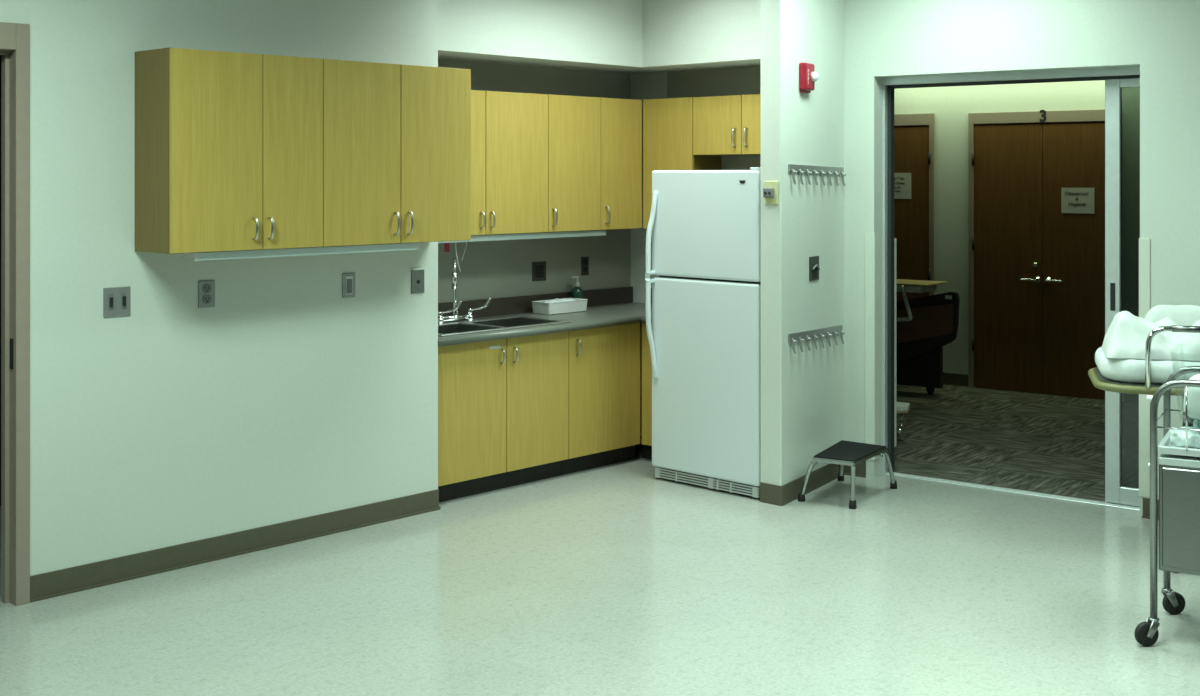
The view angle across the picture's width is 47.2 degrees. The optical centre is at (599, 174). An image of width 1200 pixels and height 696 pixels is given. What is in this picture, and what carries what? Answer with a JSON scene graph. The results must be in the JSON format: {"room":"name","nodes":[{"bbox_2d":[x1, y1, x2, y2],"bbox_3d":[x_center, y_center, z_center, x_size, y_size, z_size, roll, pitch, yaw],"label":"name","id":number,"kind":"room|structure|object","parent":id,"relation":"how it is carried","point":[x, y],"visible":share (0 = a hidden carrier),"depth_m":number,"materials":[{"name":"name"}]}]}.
{"room":"hospital room","nodes":[
{"label":"hospital room","id":0,"kind":"room"},
{"bbox_2d":[0,55,0,95],"bbox_3d":[-3.384,0.200,5.686,1.680,3.000,3.200,0,0,44],"label":"wall","id":1,"kind":"structure","parent":0,"point":[0,55],"depth_m":7.07,"materials":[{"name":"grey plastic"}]},
{"bbox_2d":[0,96,0,505],"bbox_3d":[-3.342,0.647,6.720,0.100,2.095,0.850,0,0,44],"label":"room door","id":2,"kind":"structure","parent":1,"relation":"in","point":[0,96],"depth_m":7.02,"materials":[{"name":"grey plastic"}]},
{"bbox_2d":[0,0,437,575],"bbox_3d":[-4.587,0.120,3.514,0.650,3.160,10.200,0,0,44],"label":"wall","id":3,"kind":"structure","parent":0,"point":[172,421],"depth_m":5.97,"materials":[{"name":"paint"}]},
{"bbox_2d":[0,22,29,605],"bbox_3d":[-2.666,0.552,5.122,0.138,2.295,1.030,0,0,44],"label":"door frame","id":4,"kind":"structure","parent":3,"relation":"in","point":[14,37],"depth_m":5.43,"materials":[{"name":"paint"}]},
{"bbox_2d":[103,286,129,317],"bbox_3d":[-2.010,0.532,5.721,0.016,0.122,0.119,0,0,44],"label":"light switch","id":5,"kind":"object","parent":3,"relation":"attached to","point":[116,300],"visible":1,"depth_m":5.72,"materials":[{"name":"metal"}]},
{"bbox_2d":[198,280,214,307],"bbox_3d":[-1.724,0.525,6.023,0.010,0.119,0.081,0,0,44],"label":"power outlet","id":6,"kind":"object","parent":3,"relation":"attached to","point":[206,289],"visible":1,"depth_m":6.02,"materials":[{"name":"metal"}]},
{"bbox_2d":[203,294,210,303],"bbox_3d":[-1.723,0.548,6.021,0.004,0.041,0.042,0,0,44],"label":"socket","id":7,"kind":"object","parent":6,"relation":"attached to","point":[206,297],"depth_m":6.02,"materials":[{"name":"grey plastic"}]},
{"bbox_2d":[203,284,211,292],"bbox_3d":[-1.723,0.501,6.021,0.004,0.041,0.042,0,0,44],"label":"socket","id":8,"kind":"object","parent":6,"relation":"attached to","point":[207,288],"depth_m":6.02,"materials":[{"name":"grey plastic"}]},
{"bbox_2d":[135,47,322,253],"bbox_3d":[-1.582,-0.096,5.932,0.340,0.840,0.738,0,0,44],"label":"upper cabinet","id":9,"kind":"object","parent":3,"relation":"attached to","point":[229,145],"visible":1,"depth_m":5.76,"materials":[{"name":"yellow wood"}]},
{"bbox_2d":[182,243,418,260],"bbox_3d":[-1.310,0.342,6.147,0.117,0.035,1.175,0,0,44],"label":"light","id":10,"kind":"object","parent":9,"relation":"attached to","point":[200,256],"visible":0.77,"depth_m":6.04,"materials":[{"name":"white plastic"}]},
{"bbox_2d":[30,489,439,602],"bbox_3d":[-1.541,1.649,6.210,0.016,0.102,2.095,0,0,44],"label":"baseboard","id":11,"kind":"structure","parent":3,"relation":"attached to","point":[43,586],"depth_m":6.08,"materials":[{"name":"beige plastic"}]},
{"bbox_2d":[342,273,354,297],"bbox_3d":[-1.201,0.531,6.569,0.010,0.118,0.074,0,0,44],"label":"rocker switch","id":12,"kind":"object","parent":3,"relation":"attached to","point":[348,279],"visible":1,"depth_m":6.56,"materials":[{"name":"metal"}]},
{"bbox_2d":[323,59,470,246],"bbox_3d":[-1.026,-0.096,6.512,0.340,0.840,0.864,0,0,44],"label":"upper cabinet","id":13,"kind":"object","parent":3,"relation":"attached to","point":[397,137],"visible":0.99,"depth_m":6.39,"materials":[{"name":"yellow wood"}]},
{"bbox_2d":[411,267,424,293],"bbox_3d":[-0.910,0.531,6.871,0.012,0.127,0.081,0,0,44],"label":"wall jack","id":14,"kind":"object","parent":3,"relation":"attached to","point":[417,274],"visible":1,"depth_m":6.87,"materials":[{"name":"metal"}]},
{"bbox_2d":[438,286,651,317],"bbox_3d":[-0.192,0.804,7.883,0.947,0.143,2.184,0,0,44],"label":"backsplash","id":15,"kind":"structure","parent":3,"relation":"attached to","point":[518,304],"depth_m":8.27,"materials":[{"name":"brown laminate"}]},
{"bbox_2d":[438,60,630,302],"bbox_3d":[-0.610,0.120,8.204,0.100,3.160,2.315,0,0,44],"label":"wall","id":16,"kind":"structure","parent":0,"point":[498,268],"depth_m":8.36,"materials":[{"name":"beige paint"}]},
{"bbox_2d":[471,90,547,235],"bbox_3d":[-0.782,-0.064,7.688,0.365,0.804,1.086,0,0,44],"label":"upper cabinet","id":17,"kind":"object","parent":16,"relation":"attached to","point":[509,130],"visible":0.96,"depth_m":7.76,"materials":[{"name":"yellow wood"}]},
{"bbox_2d":[444,243,449,251],"bbox_3d":[-0.843,0.384,7.558,0.004,0.089,0.036,0,0,44],"label":"tag","id":18,"kind":"object","parent":17,"relation":"hanging from","point":[446,245],"visible":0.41,"depth_m":7.56,"materials":[{"name":"plastic"}]},
{"bbox_2d":[455,242,466,270],"bbox_3d":[-0.777,0.441,7.640,0.026,0.202,0.095,0,0,44],"label":"pull cord","id":19,"kind":"object","parent":17,"relation":"hanging from","point":[455,242],"visible":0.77,"depth_m":7.63,"materials":[{"name":"white plastic"}]},
{"bbox_2d":[438,230,605,242],"bbox_3d":[-0.476,0.356,7.913,0.117,0.035,1.360,0,0,44],"label":"light","id":20,"kind":"object","parent":17,"relation":"attached to","point":[591,232],"visible":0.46,"depth_m":7.92,"materials":[{"name":"white plastic"}]},
{"bbox_2d":[532,261,545,280],"bbox_3d":[-0.370,0.592,8.376,0.008,0.117,0.115,0,0,44],"label":"wall box","id":21,"kind":"object","parent":16,"relation":"attached to","point":[538,268],"visible":1,"depth_m":8.37,"materials":[{"name":"brown plastic"}]},
{"bbox_2d":[548,94,600,231],"bbox_3d":[-0.253,-0.064,8.240,0.365,0.804,0.439,0,0,44],"label":"upper cabinet","id":22,"kind":"object","parent":16,"relation":"attached to","point":[574,122],"visible":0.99,"depth_m":8.13,"materials":[{"name":"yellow wood"}]},
{"bbox_2d":[581,257,588,274],"bbox_3d":[-0.094,0.579,8.665,0.008,0.117,0.066,0,0,44],"label":"power outlet","id":23,"kind":"object","parent":16,"relation":"attached to","point":[584,260],"visible":1,"depth_m":8.66,"materials":[{"name":"brown plastic"}]},
{"bbox_2d":[600,97,641,229],"bbox_3d":[0.029,-0.064,8.534,0.365,0.804,0.372,0,0,44],"label":"upper cabinet","id":24,"kind":"object","parent":16,"relation":"attached to","point":[621,119],"visible":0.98,"depth_m":8.42,"materials":[{"name":"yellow wood"}]},
{"bbox_2d":[438,0,760,74],"bbox_3d":[0.091,-1.056,7.611,1.734,0.808,2.188,0,0,44],"label":"wall","id":25,"kind":"structure","parent":0,"point":[630,37],"depth_m":7.94,"materials":[{"name":"paint"}]},
{"bbox_2d":[0,384,1199,695],"bbox_3d":[0.981,1.758,2.483,13.584,0.123,16.416,0,0,44],"label":"floor","id":26,"kind":"structure","parent":0,"point":[617,579],"depth_m":5.52,"materials":[{"name":"tile"}]},
{"bbox_2d":[438,331,568,501],"bbox_3d":[-0.719,1.288,7.552,0.645,0.821,0.974,0,0,44],"label":"base cabinet","id":27,"kind":"object","parent":26,"relation":"on","point":[503,404],"visible":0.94,"depth_m":7.34,"materials":[{"name":"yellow wood"}]},
{"bbox_2d":[438,286,651,346],"bbox_3d":[-0.192,0.804,7.883,0.947,0.143,2.184,0,0,44],"label":"countertop","id":28,"kind":"structure","parent":27,"relation":"on","point":[608,307],"depth_m":8.06,"materials":[{"name":"grey laminate"}]},
{"bbox_2d":[438,257,491,322],"bbox_3d":[-0.756,0.644,7.710,0.117,0.363,0.352,0,0,44],"label":"faucet","id":29,"kind":"object","parent":28,"relation":"on","point":[455,316],"visible":0.96,"depth_m":7.68,"materials":[{"name":"silver metal"}]},
{"bbox_2d":[438,315,569,335],"bbox_3d":[-0.670,0.913,7.568,0.503,0.173,0.937,0,0,44],"label":"sink","id":30,"kind":"object","parent":28,"relation":"in","point":[495,323],"visible":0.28,"depth_m":7.66,"materials":[{"name":"metal"}]},
{"bbox_2d":[532,298,587,314],"bbox_3d":[-0.242,0.797,8.299,0.153,0.074,0.335,0,0,44],"label":"basin","id":31,"kind":"object","parent":28,"relation":"in","point":[579,305],"visible":0.97,"depth_m":8.22,"materials":[{"name":"white plastic"}]},
{"bbox_2d":[543,298,574,302],"bbox_3d":[-0.242,0.783,8.299,0.132,0.065,0.300,0,0,44],"label":"towel","id":32,"kind":"object","parent":31,"relation":"in","point":[556,299],"visible":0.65,"depth_m":8.30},
{"bbox_2d":[571,276,582,298],"bbox_3d":[-0.141,0.732,8.513,0.073,0.204,0.073,0,0,-1],"label":"soap bottle","id":33,"kind":"object","parent":28,"relation":"on","point":[577,292],"visible":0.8,"depth_m":8.49,"materials":[{"name":"green plastic"}]},
{"bbox_2d":[561,323,639,474],"bbox_3d":[-0.166,1.288,8.128,0.645,0.821,0.619,0,0,44],"label":"base cabinet","id":34,"kind":"object","parent":26,"relation":"on","point":[604,362],"visible":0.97,"depth_m":7.92,"materials":[{"name":"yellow wood"}]},
{"bbox_2d":[642,323,651,458],"bbox_3d":[0.553,1.288,8.264,0.396,0.821,0.607,0,0,44],"label":"base cabinet","id":35,"kind":"object","parent":26,"relation":"on","point":[646,356],"visible":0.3,"depth_m":8.12,"materials":[{"name":"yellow wood"}]},
{"bbox_2d":[645,167,760,497],"bbox_3d":[0.718,0.832,7.572,0.750,1.736,0.590,0,0,44],"label":"refrigerator","id":36,"kind":"object","parent":26,"relation":"on","point":[704,337],"visible":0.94,"depth_m":7.39,"materials":[{"name":"white metal"}]},
{"bbox_2d":[798,440,896,508],"bbox_3d":[1.302,1.575,7.287,0.384,0.250,0.618,0,0,37],"label":"step stool","id":37,"kind":"object","parent":26,"relation":"on","point":[849,453],"visible":1,"depth_m":7.13,"materials":[{"name":"silver metal"}]},
{"bbox_2d":[896,402,909,440],"bbox_3d":[1.832,1.584,8.827,0.345,0.224,0.240,0,0,37],"label":"caster","id":38,"kind":"object","parent":26,"relation":"on","point":[901,407],"visible":0.33,"depth_m":8.72,"materials":[{"name":"plastic"}]},
{"bbox_2d":[896,279,946,321],"bbox_3d":[2.131,1.253,10.487,0.950,0.892,0.465,0,0,37],"label":"table","id":39,"kind":"object","parent":26,"relation":"on","point":[902,285],"visible":0.33,"depth_m":10.14,"materials":[{"name":"brown wood"}]},
{"bbox_2d":[896,292,959,393],"bbox_3d":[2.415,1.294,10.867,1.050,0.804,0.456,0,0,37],"label":"hospital bed","id":40,"kind":"object","parent":26,"relation":"on","point":[920,341],"visible":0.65,"depth_m":10.55,"materials":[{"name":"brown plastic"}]},
{"bbox_2d":[1088,325,1199,426],"bbox_3d":[2.881,1.170,6.013,1.382,1.060,0.670,0,0,16],"label":"stretcher","id":41,"kind":"object","parent":26,"relation":"on","point":[1119,375],"visible":0.41,"depth_m":5.88,"materials":[{"name":"metal"}]},
{"bbox_2d":[1101,311,1199,360],"bbox_3d":[2.647,0.703,5.999,0.846,0.182,0.388,0,0,16],"label":"sheet","id":42,"kind":"object","parent":41,"relation":"on","point":[1126,336],"visible":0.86,"depth_m":5.95,"materials":[{"name":"white fabric"}]},
{"bbox_2d":[1144,305,1199,325],"bbox_3d":[2.680,0.696,6.276,0.420,0.196,0.150,0,0,16],"label":"pillow","id":43,"kind":"object","parent":41,"relation":"on","point":[1182,315],"visible":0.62,"depth_m":6.25,"materials":[{"name":"white fabric"}]},
{"bbox_2d":[1134,366,1199,646],"bbox_3d":[2.277,1.216,5.024,0.544,0.968,0.498,0,0,29],"label":"cart","id":44,"kind":"object","parent":26,"relation":"on","point":[1179,467],"visible":0.98,"depth_m":4.93,"materials":[{"name":"metal"}]},
{"bbox_2d":[1170,426,1199,447],"bbox_3d":[2.143,0.960,5.013,0.116,0.069,0.157,0,0,29],"label":"pack","id":45,"kind":"object","parent":44,"relation":"on","point":[1177,437],"visible":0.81,"depth_m":4.96},
{"bbox_2d":[1193,419,1199,429],"bbox_3d":[2.255,0.951,5.129,0.079,0.089,0.124,0,0,29],"label":"pack","id":46,"kind":"object","parent":44,"relation":"on","point":[1196,424],"visible":0.41,"depth_m":5.09},
{"bbox_3d":[2.295,0.772,5.017,0.370,0.255,0.340,0,0,29],"label":"tub","id":47,"kind":"object","parent":44,"relation":"in","visible":0},
{"bbox_2d":[1183,374,1199,419],"bbox_3d":[2.295,0.818,5.019,0.290,0.146,0.252,0,0,29],"label":"pad","id":48,"kind":"object","parent":47,"relation":"in","point":[1193,392],"visible":0.7,"depth_m":4.96,"materials":[{"name":"white fabric"}]},
{"bbox_2d":[667,66,760,169],"bbox_3d":[0.799,0.120,8.454,1.590,3.160,0.005,0,0,44],"label":"wall","id":49,"kind":"structure","parent":0,"point":[744,80],"depth_m":8.48,"materials":[{"name":"beige paint"}]},
{"bbox_2d":[643,97,720,228],"bbox_3d":[0.509,-0.064,8.531,0.398,0.804,0.282,0,0,44],"label":"upper cabinet","id":50,"kind":"object","parent":49,"relation":"attached to","point":[667,122],"visible":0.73,"depth_m":8.44,"materials":[{"name":"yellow wood"}]},
{"bbox_2d":[693,94,760,155],"bbox_3d":[0.938,-0.290,8.096,0.815,0.351,0.318,0,0,44],"label":"upper cabinet","id":51,"kind":"object","parent":49,"relation":"attached to","point":[730,125],"visible":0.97,"depth_m":8.10,"materials":[{"name":"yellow wood"}]},
{"bbox_2d":[761,0,843,485],"bbox_3d":[1.150,0.120,7.471,0.130,3.160,0.958,0,0,35],"label":"wall partition","id":52,"kind":"structure","parent":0,"point":[802,394],"depth_m":7.22,"materials":[{"name":"paint"}]},
{"bbox_2d":[763,181,777,203],"bbox_3d":[0.875,0.095,7.069,0.085,0.120,0.032,0,0,44],"label":"timer","id":53,"kind":"object","parent":52,"relation":"attached to","point":[770,192],"visible":1,"depth_m":7.06,"materials":[{"name":"beige plastic"}]},
{"bbox_2d":[760,463,844,505],"bbox_3d":[1.157,1.649,7.408,0.136,0.102,0.870,0,0,40],"label":"baseboard","id":54,"kind":"structure","parent":52,"relation":"attached to","point":[773,494],"depth_m":7.17,"materials":[{"name":"beige plastic"}]},
{"bbox_2d":[799,63,818,92],"bbox_3d":[1.109,-0.510,7.263,0.074,0.156,0.125,0,0,31],"label":"fire alarm","id":55,"kind":"object","parent":52,"relation":"attached to","point":[808,76],"visible":1,"depth_m":7.23,"materials":[{"name":"red plastic"}]},
{"bbox_2d":[809,256,819,280],"bbox_3d":[1.163,0.507,7.397,0.024,0.130,0.129,0,0,31],"label":"power outlet","id":56,"kind":"object","parent":52,"relation":"attached to","point":[814,268],"visible":1,"depth_m":7.39,"materials":[{"name":"silver metal"}]},
{"bbox_2d":[788,325,844,353],"bbox_3d":[1.181,0.891,7.417,0.035,0.128,0.737,0,0,31],"label":"coat rack","id":57,"kind":"object","parent":52,"relation":"attached to","point":[822,332],"visible":1,"depth_m":7.38,"materials":[{"name":"metal"}]},
{"bbox_2d":[788,164,845,185],"bbox_3d":[1.186,0.008,7.425,0.035,0.120,0.755,0,0,31],"label":"coat rack","id":58,"kind":"object","parent":52,"relation":"attached to","point":[801,169],"visible":1,"depth_m":7.38,"materials":[{"name":"metal"}]},
{"bbox_2d":[631,0,1199,516],"bbox_3d":[3.156,0.120,6.646,10.200,3.160,0.300,0,0,37],"label":"wall","id":59,"kind":"structure","parent":0,"point":[883,38],"depth_m":7.17,"materials":[{"name":"paint"}]},
{"bbox_2d":[865,232,878,460],"bbox_3d":[1.529,0.963,7.714,0.060,1.274,0.065,0,0,37],"label":"trim","id":60,"kind":"structure","parent":59,"relation":"attached to","point":[871,239],"depth_m":7.69,"materials":[{"name":"plastic"}]},
{"bbox_2d":[894,238,895,446],"bbox_3d":[1.655,0.970,7.913,0.078,1.200,0.086,0,0,37],"label":"trim","id":61,"kind":"structure","parent":59,"relation":"attached to","point":[894,238],"depth_m":7.91,"materials":[{"name":"plastic"}]},
{"bbox_2d":[845,461,1158,519],"bbox_3d":[4.261,1.651,5.620,7.200,0.098,0.022,0,0,37],"label":"baseboard","id":62,"kind":"structure","parent":59,"relation":"attached to","point":[860,471],"depth_m":7.70,"materials":[{"name":"beige plastic"}]},
{"bbox_2d":[883,66,1139,506],"bbox_3d":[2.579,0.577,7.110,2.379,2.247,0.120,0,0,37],"label":"door frame","id":63,"kind":"structure","parent":59,"relation":"in","point":[1115,492],"depth_m":7.07,"materials":[{"name":"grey metal"}]},
{"bbox_2d":[885,472,1139,510],"bbox_3d":[2.199,1.695,7.369,1.435,0.010,0.072,0,0,37],"label":"trim","id":64,"kind":"structure","parent":59,"relation":"attached to","point":[981,486],"depth_m":7.33,"materials":[{"name":"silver metal"}]},
{"bbox_2d":[1139,238,1149,497],"bbox_3d":[2.715,0.958,6.824,0.055,1.284,0.065,0,0,37],"label":"trim","id":65,"kind":"structure","parent":59,"relation":"attached to","point":[1144,243],"depth_m":6.80,"materials":[{"name":"plastic"}]},
{"bbox_2d":[894,75,1139,401],"bbox_3d":[3.991,0.325,10.259,7.200,2.750,0.121,0,0,37],"label":"wall","id":66,"kind":"structure","parent":0,"point":[951,106],"depth_m":10.98,"materials":[{"name":"paint"}]},
{"bbox_2d":[894,113,934,301],"bbox_3d":[2.301,0.603,11.431,1.016,2.195,0.033,0,0,37],"label":"door","id":67,"kind":"structure","parent":66,"relation":"in","point":[914,143],"depth_m":11.22,"materials":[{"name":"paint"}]},
{"bbox_2d":[894,173,910,198],"bbox_3d":[2.464,0.096,11.312,0.214,0.215,0.003,0,0,37],"label":"paper sign","id":68,"kind":"object","parent":67,"relation":"attached to","point":[902,181],"visible":0.79,"depth_m":11.29,"materials":[{"name":"white paper"}]},
{"bbox_2d":[968,109,1104,398],"bbox_3d":[3.400,0.601,10.579,1.186,2.198,0.077,0,0,37],"label":"door","id":69,"kind":"structure","parent":66,"relation":"in","point":[1036,271],"depth_m":10.63,"materials":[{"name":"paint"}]},
{"bbox_2d":[1061,188,1094,213],"bbox_3d":[3.632,0.200,10.436,0.249,0.195,0.003,0,0,37],"label":"paper sign","id":70,"kind":"object","parent":69,"relation":"attached to","point":[1073,200],"visible":1,"depth_m":10.43,"materials":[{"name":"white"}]},
{"bbox_2d":[943,372,1138,402],"bbox_3d":[3.950,1.650,10.204,7.200,0.100,0.022,0,0,37],"label":"baseboard","id":71,"kind":"structure","parent":66,"relation":"attached to","point":[954,379],"depth_m":11.00,"materials":[{"name":"beige plastic"}]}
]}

